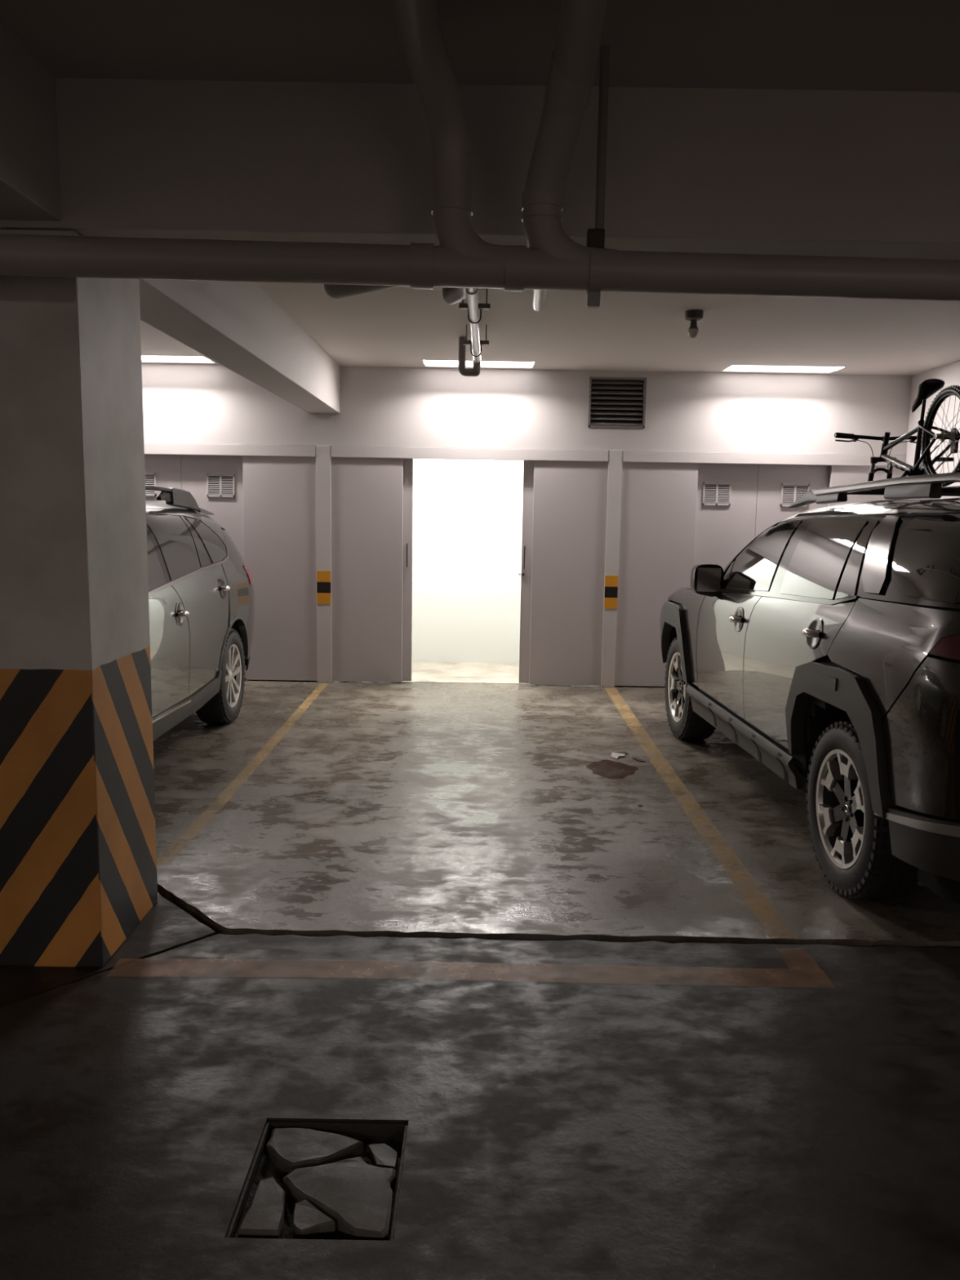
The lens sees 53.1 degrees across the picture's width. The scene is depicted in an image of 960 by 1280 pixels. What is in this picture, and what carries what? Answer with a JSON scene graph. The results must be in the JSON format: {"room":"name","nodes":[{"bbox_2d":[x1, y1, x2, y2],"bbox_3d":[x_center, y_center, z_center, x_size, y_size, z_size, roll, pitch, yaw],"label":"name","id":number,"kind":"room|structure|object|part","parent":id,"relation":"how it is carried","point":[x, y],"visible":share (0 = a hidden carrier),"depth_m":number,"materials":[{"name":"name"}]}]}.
{"room":"parking garage","nodes":[
{"label":"parking garage","id":0,"kind":"room"},
{"bbox_2d":[412,458,523,662],"bbox_3d":[-0.103,-1.086,9.305,2.796,2.800,1.268,1,8,0],"label":"wall","id":1,"kind":"structure","parent":0,"point":[468,513],"depth_m":9.86,"materials":[{"name":"paint"}]},
{"bbox_2d":[0,661,959,1279],"bbox_3d":[-0.018,1.310,2.624,14.400,0.162,15.250,1,8,0],"label":"floor","id":2,"kind":"structure","parent":0,"point":[588,1118],"depth_m":2.98,"materials":[{"name":"concrete"}]},
{"bbox_2d":[0,229,157,967],"bbox_3d":[-1.497,-0.113,3.408,0.450,2.412,0.570,1,8,0],"label":"column","id":3,"kind":"structure","parent":2,"relation":"on","point":[78,855],"depth_m":3.20,"materials":[{"name":"paint"}]},
{"bbox_2d":[145,485,254,741],"bbox_3d":[-2.729,-0.073,5.642,2.106,1.690,4.712,1,8,-3],"label":"car","id":4,"kind":"object","parent":2,"relation":"on","point":[202,595],"visible":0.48,"depth_m":6.20,"materials":[{"name":"silver metal"}]},
{"bbox_3d":[-1.798,0.071,5.351,0.058,0.710,1.094,1,8,0],"label":"door","id":5,"kind":"part","parent":4,"relation":"part of","materials":[{"name":"silver metal"}]},
{"bbox_3d":[-1.789,0.437,5.323,0.011,0.049,1.220,1,8,0],"label":"sill moulding","id":6,"kind":"part","parent":4,"relation":"part of","materials":[{"name":"silver metal"}]},
{"bbox_2d":[175,602,184,626],"bbox_3d":[-1.767,-0.151,5.656,0.012,0.139,0.160,1,8,0],"label":"cup","id":7,"kind":"object","parent":4,"relation":"on","point":[180,606],"depth_m":5.64,"materials":[{"name":"grey metal"}]},
{"bbox_3d":[-1.929,-0.550,5.927,0.233,0.462,2.247,1,8,-1],"label":"pillar panel","id":8,"kind":"part","parent":4,"relation":"part of","materials":[{"name":"black glass"}]},
{"bbox_3d":[-1.814,0.414,5.678,0.060,0.202,1.930,1,8,0],"label":"rocker trim","id":9,"kind":"part","parent":4,"relation":"part of","materials":[{"name":"grey metal"}]},
{"bbox_3d":[-1.808,-0.083,6.245,0.084,0.775,1.172,1,8,0],"label":"door","id":10,"kind":"part","parent":4,"relation":"part of","materials":[{"name":"silver metal"}]},
{"bbox_2d":[218,578,226,598],"bbox_3d":[-1.774,-0.353,6.605,0.027,0.139,0.160,1,8,0],"label":"cup","id":11,"kind":"object","parent":4,"relation":"on","point":[222,584],"depth_m":6.58,"materials":[{"name":"grey metal"}]},
{"bbox_3d":[-1.801,0.010,6.990,0.082,0.389,0.855,1,8,0],"label":"wheel arch trim","id":12,"kind":"part","parent":4,"relation":"part of","materials":[{"name":"silver metal"}]},
{"bbox_3d":[-1.851,-0.346,7.348,0.256,1.000,1.199,-1,8,-15],"label":"quarter panel","id":13,"kind":"part","parent":4,"relation":"part of","materials":[{"name":"silver metal"}]},
{"bbox_2d":[243,565,253,583],"bbox_3d":[-1.890,-0.530,7.616,0.156,0.148,0.584,-3,9,-30],"label":"tail light","id":14,"kind":"object","parent":4,"relation":"attached to","point":[250,580],"depth_m":7.38,"materials":[{"name":"red plastic"}]},
{"bbox_2d":[226,1120,408,1240],"bbox_3d":[-0.370,1.300,2.288,0.365,0.055,0.413,1,8,0],"label":"cover","id":15,"kind":"object","parent":2,"relation":"on","point":[306,1180],"visible":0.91,"depth_m":2.27,"materials":[{"name":"stone"}]},
{"bbox_2d":[315,444,333,682],"bbox_3d":[-1.394,-0.673,8.646,0.130,2.115,0.166,1,8,0],"label":"pilaster","id":16,"kind":"object","parent":2,"relation":"on","point":[323,459],"visible":0.85,"depth_m":8.56,"materials":[{"name":"paint"}]},
{"bbox_2d":[139,959,822,984],"bbox_3d":[-0.030,1.138,3.292,2.452,0.001,0.150,1,8,0],"label":"parking line","id":17,"kind":"object","parent":2,"relation":"on","point":[455,966],"visible":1,"depth_m":3.30,"materials":[{"name":"brown"}]},
{"bbox_2d":[600,449,622,687],"bbox_3d":[1.175,-0.630,8.643,0.122,2.115,0.166,1,8,0],"label":"pilaster","id":18,"kind":"object","parent":2,"relation":"on","point":[612,517],"visible":0.88,"depth_m":8.56,"materials":[{"name":"paint"}]},
{"bbox_2d":[586,759,638,778],"bbox_3d":[0.821,0.795,5.937,0.323,0.001,0.443,1,8,0],"label":"rust stain","id":19,"kind":"object","parent":2,"relation":"on","point":[606,765],"visible":1,"depth_m":5.94,"materials":[{"name":"brown"}]},
{"bbox_2d":[610,752,625,759],"bbox_3d":[0.893,0.752,6.220,0.087,0.013,0.135,3,8,14],"label":"paper scrap","id":20,"kind":"object","parent":2,"relation":"on","point":[614,755],"visible":1,"depth_m":6.22,"materials":[{"name":"white paper"}]},
{"bbox_2d":[632,756,645,762],"bbox_3d":[1.014,0.766,6.158,0.036,0.007,0.134,-3,9,-26],"label":"clump","id":21,"kind":"object","parent":2,"relation":"on","point":[633,757],"visible":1,"depth_m":6.15,"materials":[{"name":"grey"}]},
{"bbox_2d":[612,696,759,908],"bbox_3d":[1.153,0.773,6.142,0.127,0.001,5.125,1,8,0],"label":"parking line","id":22,"kind":"object","parent":2,"relation":"on","point":[751,901],"visible":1,"depth_m":3.93,"materials":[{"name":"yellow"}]},
{"bbox_2d":[660,472,959,904],"bbox_3d":[2.382,0.035,5.273,2.149,1.742,4.754,0,8,-5],"label":"car","id":23,"kind":"object","parent":2,"relation":"on","point":[826,649],"visible":1,"depth_m":3.99,"materials":[{"name":"paint"}]},
{"bbox_3d":[1.376,-0.016,6.749,0.119,0.492,0.886,1,8,1],"label":"wheel arch trim","id":24,"kind":"part","parent":23,"relation":"part of","materials":[{"name":"black plastic"}]},
{"bbox_2d":[680,585,691,589],"bbox_3d":[2.299,-0.373,6.699,1.743,0.179,1.045,1,8,-2],"label":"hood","id":25,"kind":"object","parent":23,"relation":"attached to","point":[688,587],"depth_m":6.73,"materials":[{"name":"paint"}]},
{"bbox_2d":[690,564,724,596],"bbox_3d":[1.364,-0.361,5.774,0.198,0.199,0.183,1,8,0],"label":"mirror","id":26,"kind":"object","parent":23,"relation":"attached to","point":[707,580],"depth_m":5.69,"materials":[{"name":"black plastic"}]},
{"bbox_3d":[1.430,0.038,5.592,0.056,0.691,1.075,1,8,-2],"label":"door","id":27,"kind":"part","parent":23,"relation":"part of","materials":[{"name":"paint"}]},
{"bbox_2d":[733,607,742,631],"bbox_3d":[1.420,-0.113,5.269,0.014,0.139,0.160,1,8,-3],"label":"cup","id":28,"kind":"object","parent":23,"relation":"on","point":[738,611],"depth_m":5.26,"materials":[{"name":"grey metal"}]},
{"bbox_3d":[1.436,0.507,5.418,0.085,0.172,1.885,1,8,-2],"label":"rocker trim","id":29,"kind":"part","parent":23,"relation":"part of","materials":[{"name":"black plastic"}]},
{"bbox_3d":[1.485,0.140,4.587,0.081,0.760,1.191,1,8,-2],"label":"door","id":30,"kind":"part","parent":23,"relation":"part of","materials":[{"name":"paint"}]},
{"bbox_2d":[805,617,822,648],"bbox_3d":[1.474,-0.029,4.226,0.029,0.139,0.160,1,8,-2],"label":"cup","id":31,"kind":"object","parent":23,"relation":"on","point":[815,624],"depth_m":4.21,"materials":[{"name":"grey metal"}]},
{"bbox_3d":[1.606,-0.354,4.470,0.244,0.477,2.795,0,8,-5],"label":"pillar panel","id":32,"kind":"part","parent":23,"relation":"part of","materials":[{"name":"black glass"}]},
{"bbox_3d":[1.483,0.349,3.991,0.090,0.488,0.983,1,8,-2],"label":"wheel arch trim","id":33,"kind":"part","parent":23,"relation":"part of","materials":[{"name":"black plastic"}]},
{"bbox_3d":[1.544,0.075,3.587,0.162,0.442,0.965,0,8,-10],"label":"quarter panel","id":34,"kind":"part","parent":23,"relation":"part of","materials":[{"name":"paint"}]},
{"bbox_2d":[846,485,959,496],"bbox_3d":[2.323,-0.733,4.640,1.140,0.060,1.060,1,8,-1],"label":"carrier","id":35,"kind":"object","parent":23,"relation":"on","point":[946,491],"visible":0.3,"depth_m":4.99,"materials":[{"name":"metal"}]},
{"bbox_2d":[834,378,959,486],"bbox_3d":[2.118,-0.982,4.592,0.539,0.503,0.929,1,8,-1],"label":"bicycle","id":36,"kind":"object","parent":35,"relation":"on","point":[923,464],"visible":0.85,"depth_m":4.54,"materials":[{"name":"metal"}]},
{"bbox_3d":[1.911,-1.045,5.028,0.103,0.014,0.022,1,8,-1],"label":"brake lever","id":37,"kind":"part","parent":36,"relation":"part of","materials":[{"name":"metal"}]},
{"bbox_3d":[2.058,-0.843,5.057,0.027,0.081,0.042,1,8,-1],"label":"leg","id":38,"kind":"part","parent":36,"relation":"part of","materials":[{"name":"black metal"}]},
{"bbox_3d":[2.108,-0.942,5.019,0.107,0.032,0.028,1,8,-1],"label":"fork crown","id":39,"kind":"part","parent":36,"relation":"part of","materials":[{"name":"black metal"}]},
{"bbox_3d":[2.154,-0.842,5.059,0.027,0.081,0.042,1,8,-1],"label":"leg","id":40,"kind":"part","parent":36,"relation":"part of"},
{"bbox_3d":[2.065,-0.792,4.705,0.021,0.074,0.098,0,8,-8],"label":"crank arm","id":41,"kind":"part","parent":36,"relation":"part of"},
{"bbox_3d":[2.119,-1.090,4.593,0.016,0.119,0.030,1,8,-1],"label":"seat post","id":42,"kind":"part","parent":36,"relation":"part of","materials":[{"name":"metal"}]},
{"bbox_3d":[2.154,-0.856,4.512,0.007,0.252,0.288,1,8,-1],"label":"chain","id":43,"kind":"part","parent":36,"relation":"part of","materials":[{"name":"black metal"}]},
{"bbox_2d":[942,485,959,488],"bbox_3d":[2.113,-0.729,4.637,0.056,0.008,1.060,1,8,-1],"label":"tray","id":44,"kind":"object","parent":35,"relation":"on","point":[957,486],"depth_m":4.30,"materials":[{"name":"silver metal"}]},
{"bbox_2d":[928,634,959,661],"bbox_3d":[1.688,0.029,3.098,0.465,0.101,0.115,7,10,37],"label":"tail light","id":45,"kind":"object","parent":23,"relation":"on","point":[943,647],"depth_m":3.23,"materials":[{"name":"red plastic"}]},
{"bbox_2d":[0,0,959,92],"bbox_3d":[0.019,-1.225,-1.205,14.400,0.200,8.340,1,8,0],"label":"ceiling","id":46,"kind":"structure","parent":0,"point":[829,45],"depth_m":2.63,"materials":[{"name":"paint"}]},
{"bbox_2d":[0,22,60,220],"bbox_3d":[-1.473,-0.999,-1.139,0.345,0.513,8.200,1,8,0],"label":"beam","id":47,"kind":"structure","parent":46,"relation":"attached to","point":[29,180],"depth_m":2.75,"materials":[{"name":"paint"}]},
{"bbox_2d":[0,0,959,301],"bbox_3d":[1.221,-1.108,1.516,10.801,0.709,2.512,1,8,0],"label":"drain pipe","id":48,"kind":"object","parent":46,"relation":"hanging from","point":[553,261],"visible":1,"depth_m":2.68,"materials":[{"name":"grey plastic"}]},
{"bbox_2d":[0,78,959,259],"bbox_3d":[0.030,-1.575,3.198,14.400,0.583,0.560,1,8,0],"label":"beam","id":49,"kind":"structure","parent":46,"relation":"attached to","point":[757,171],"depth_m":2.93,"materials":[{"name":"paint"}]},
{"bbox_2d":[532,289,546,311],"bbox_3d":[0.283,-1.712,4.343,0.070,0.088,1.770,1,8,2],"label":"pipe stub","id":50,"kind":"object","parent":49,"relation":"attached to","point":[539,295],"visible":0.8,"depth_m":4.97,"materials":[{"name":"plastic"}]},
{"bbox_2d":[586,44,609,307],"bbox_3d":[0.330,-1.296,2.700,0.048,0.694,0.122,1,8,0],"label":"hanger","id":51,"kind":"object","parent":46,"relation":"hanging from","point":[595,237],"visible":0.88,"depth_m":2.68,"materials":[{"name":"grey metal"}]},
{"bbox_3d":[0.342,-1.392,2.687,0.025,0.499,0.025,1,8,0],"label":"rod","id":52,"kind":"part","parent":51,"relation":"part of","materials":[{"name":"metal"}]},
{"bbox_2d":[142,363,911,455],"bbox_3d":[-0.179,-2.094,8.454,7.850,0.797,0.160,1,8,0],"label":"wall","id":53,"kind":"structure","parent":0,"point":[183,403],"depth_m":8.38,"materials":[{"name":"paint"}]},
{"bbox_2d":[143,442,906,466],"bbox_3d":[-0.186,-1.649,8.510,7.842,0.100,0.168,1,8,0],"label":"beam","id":54,"kind":"structure","parent":53,"relation":"attached to","point":[447,453],"depth_m":8.43,"materials":[{"name":"paint"}]},
{"bbox_2d":[144,453,182,504],"bbox_3d":[-2.983,-0.670,8.655,0.628,2.031,0.047,1,8,0],"label":"door","id":55,"kind":"structure","parent":54,"relation":"in","point":[161,470],"depth_m":8.53,"materials":[{"name":"metal"}]},
{"bbox_2d":[145,472,156,495],"bbox_3d":[-3.006,-1.386,8.541,0.245,0.200,0.012,1,8,0],"label":"vent grille","id":56,"kind":"object","parent":55,"relation":"attached to","point":[150,477],"depth_m":8.54,"materials":[{"name":"plastic"}]},
{"bbox_2d":[181,454,246,678],"bbox_3d":[-2.353,-0.659,8.655,0.630,2.031,0.047,1,8,0],"label":"door","id":57,"kind":"structure","parent":54,"relation":"in","point":[215,482],"depth_m":8.55,"materials":[{"name":"metal"}]},
{"bbox_2d":[206,474,235,497],"bbox_3d":[-2.306,-1.374,8.540,0.245,0.200,0.012,1,8,0],"label":"vent grille","id":58,"kind":"object","parent":57,"relation":"attached to","point":[217,485],"depth_m":8.54,"materials":[{"name":"plastic"}]},
{"bbox_2d":[242,455,317,680],"bbox_3d":[-1.785,-0.643,8.604,0.645,2.031,0.035,1,8,0],"label":"door","id":59,"kind":"structure","parent":54,"relation":"in","point":[279,492],"depth_m":8.58,"materials":[{"name":"metal"}]},
{"bbox_2d":[331,457,403,682],"bbox_3d":[-1.010,-0.630,8.603,0.633,2.031,0.035,1,8,0],"label":"door","id":60,"kind":"structure","parent":54,"relation":"in","point":[367,493],"depth_m":8.58,"materials":[{"name":"metal"}]},
{"bbox_2d":[402,458,413,680],"bbox_3d":[-0.939,-0.634,8.642,0.658,2.031,0.069,1,8,0],"label":"door","id":61,"kind":"structure","parent":54,"relation":"in","point":[407,542],"depth_m":8.64,"materials":[{"name":"metal"}]},
{"bbox_3d":[-0.654,-0.761,8.607,0.012,0.217,0.036,1,8,0],"label":"pull handle","id":62,"kind":"part","parent":61,"relation":"part of","materials":[{"name":"metal"}]},
{"bbox_2d":[518,460,533,683],"bbox_3d":[0.689,-0.607,8.639,0.686,2.031,0.069,1,8,0],"label":"door","id":63,"kind":"structure","parent":54,"relation":"in","point":[528,465],"depth_m":8.64,"materials":[{"name":"metal"}]},
{"bbox_3d":[0.396,-0.744,8.605,0.012,0.217,0.036,1,8,0],"label":"pull handle","id":64,"kind":"part","parent":63,"relation":"part of","materials":[{"name":"metal"}]},
{"bbox_2d":[528,460,608,685],"bbox_3d":[0.786,-0.601,8.601,0.649,2.031,0.035,1,8,0],"label":"door","id":65,"kind":"structure","parent":54,"relation":"in","point":[570,497],"depth_m":8.58,"materials":[{"name":"metal"}]},
{"bbox_2d":[614,460,698,686],"bbox_3d":[1.573,-0.588,8.600,0.669,2.031,0.035,1,8,0],"label":"door","id":66,"kind":"structure","parent":54,"relation":"in","point":[658,508],"depth_m":8.56,"materials":[{"name":"metal"}]},
{"bbox_2d":[693,463,758,568],"bbox_3d":[2.147,-0.585,8.648,0.611,2.031,0.047,1,8,0],"label":"door","id":67,"kind":"structure","parent":54,"relation":"in","point":[726,501],"depth_m":8.56,"materials":[{"name":"metal"}]},
{"bbox_2d":[702,482,731,505],"bbox_3d":[2.106,-1.299,8.534,0.245,0.200,0.012,1,8,0],"label":"vent grille","id":68,"kind":"object","parent":67,"relation":"attached to","point":[713,493],"depth_m":8.54,"materials":[{"name":"plastic"}]},
{"bbox_2d":[754,464,831,537],"bbox_3d":[2.788,-0.574,8.648,0.667,2.031,0.047,1,8,0],"label":"door","id":69,"kind":"structure","parent":54,"relation":"in","point":[779,486],"depth_m":8.53,"materials":[{"name":"metal"}]},
{"bbox_2d":[780,483,809,506],"bbox_3d":[2.799,-1.288,8.534,0.245,0.200,0.012,1,8,0],"label":"vent grille","id":70,"kind":"object","parent":69,"relation":"attached to","point":[790,493],"depth_m":8.53,"materials":[{"name":"plastic"}]},
{"bbox_2d":[827,465,903,506],"bbox_3d":[3.399,-0.557,8.597,0.635,2.031,0.035,1,8,0],"label":"door","id":71,"kind":"structure","parent":54,"relation":"in","point":[840,475],"depth_m":8.46,"materials":[{"name":"metal"}]},
{"bbox_2d":[587,377,646,428],"bbox_3d":[1.197,-2.078,8.432,0.495,0.429,0.138,1,8,0],"label":"air vent","id":72,"kind":"object","parent":53,"relation":"in","point":[613,402],"visible":0.98,"depth_m":8.40,"materials":[{"name":"metal"}]},
{"bbox_2d":[140,282,959,375],"bbox_3d":[-0.181,-2.193,5.758,7.850,0.360,5.197,1,8,0],"label":"ceiling","id":73,"kind":"structure","parent":0,"point":[397,326],"depth_m":6.51,"materials":[{"name":"paint"}]},
{"bbox_2d":[141,355,216,363],"bbox_3d":[-2.739,-2.453,8.082,0.942,0.170,0.377,1,8,0],"label":"ceiling light","id":74,"kind":"object","parent":73,"relation":"attached to","point":[144,358],"visible":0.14,"depth_m":8.24,"materials":[{"name":"white plastic"}]},
{"bbox_2d":[141,355,209,360],"bbox_3d":[-2.739,-2.446,8.083,0.916,0.124,0.351,1,8,0],"label":"diffuser","id":75,"kind":"object","parent":74,"relation":"attached to","point":[143,357],"depth_m":8.23,"materials":[{"name":"white plastic"}]},
{"bbox_2d":[138,279,339,413],"bbox_3d":[-1.372,-1.903,5.927,0.287,0.498,4.927,1,8,0],"label":"beam","id":76,"kind":"structure","parent":73,"relation":"attached to","point":[237,326],"depth_m":5.27,"materials":[{"name":"paint"}]},
{"bbox_2d":[324,284,399,298],"bbox_3d":[-0.355,-1.729,4.274,0.400,0.151,1.642,-2,8,-19],"label":"pipe","id":77,"kind":"object","parent":73,"relation":"attached to","point":[333,291],"visible":0.32,"depth_m":4.80,"materials":[{"name":"plastic"}]},
{"bbox_2d":[442,287,466,304],"bbox_3d":[-0.081,-1.725,4.282,0.149,0.143,1.650,0,8,-3],"label":"waste elbow","id":78,"kind":"object","parent":73,"relation":"attached to","point":[451,295],"visible":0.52,"depth_m":4.92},
{"bbox_2d":[458,288,490,376],"bbox_3d":[-0.052,-1.790,5.160,0.215,0.267,3.466,1,8,0],"label":"pipe","id":79,"kind":"object","parent":73,"relation":"attached to","point":[473,306],"visible":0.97,"depth_m":5.82,"materials":[{"name":"metal"}]},
{"bbox_2d":[422,360,535,368],"bbox_3d":[-0.009,-2.408,8.078,0.942,0.170,0.377,1,8,0],"label":"ceiling light","id":80,"kind":"object","parent":73,"relation":"attached to","point":[441,363],"visible":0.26,"depth_m":8.24,"materials":[{"name":"white plastic"}]},
{"bbox_2d":[684,309,703,337],"bbox_3d":[1.302,-1.920,5.851,0.112,0.157,0.112,1,8,0],"label":"bulb","id":81,"kind":"object","parent":73,"relation":"attached to","point":[694,315],"visible":1,"depth_m":5.83,"materials":[{"name":"black plastic"}]},
{"bbox_3d":[1.301,-1.872,5.858,0.066,0.059,0.066,1,8,0],"label":"glass","id":82,"kind":"part","parent":81,"relation":"part of","materials":[{"name":"white glass"}]},
{"bbox_2d":[684,309,703,320],"bbox_3d":[1.303,-1.972,5.844,0.112,0.052,0.112,1,8,0],"label":"socket","id":83,"kind":"object","parent":81,"relation":"attached to","point":[694,314],"depth_m":5.80,"materials":[{"name":"black plastic"}]},
{"bbox_2d":[720,364,846,373],"bbox_3d":[2.546,-2.365,8.075,0.952,0.170,0.377,1,8,0],"label":"ceiling light","id":84,"kind":"object","parent":73,"relation":"attached to","point":[744,368],"visible":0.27,"depth_m":8.23,"materials":[{"name":"white plastic"}]},
{"bbox_2d":[724,364,832,371],"bbox_3d":[2.546,-2.358,8.076,0.926,0.124,0.351,1,8,0],"label":"diffuser","id":85,"kind":"object","parent":84,"relation":"attached to","point":[732,367],"depth_m":8.23,"materials":[{"name":"white plastic"}]},
{"bbox_2d":[903,360,959,497],"bbox_3d":[3.795,-0.663,6.121,0.150,2.940,5.137,1,8,0],"label":"wall","id":86,"kind":"structure","parent":0,"point":[949,374],"depth_m":7.79,"materials":[{"name":"paint"}]}
]}

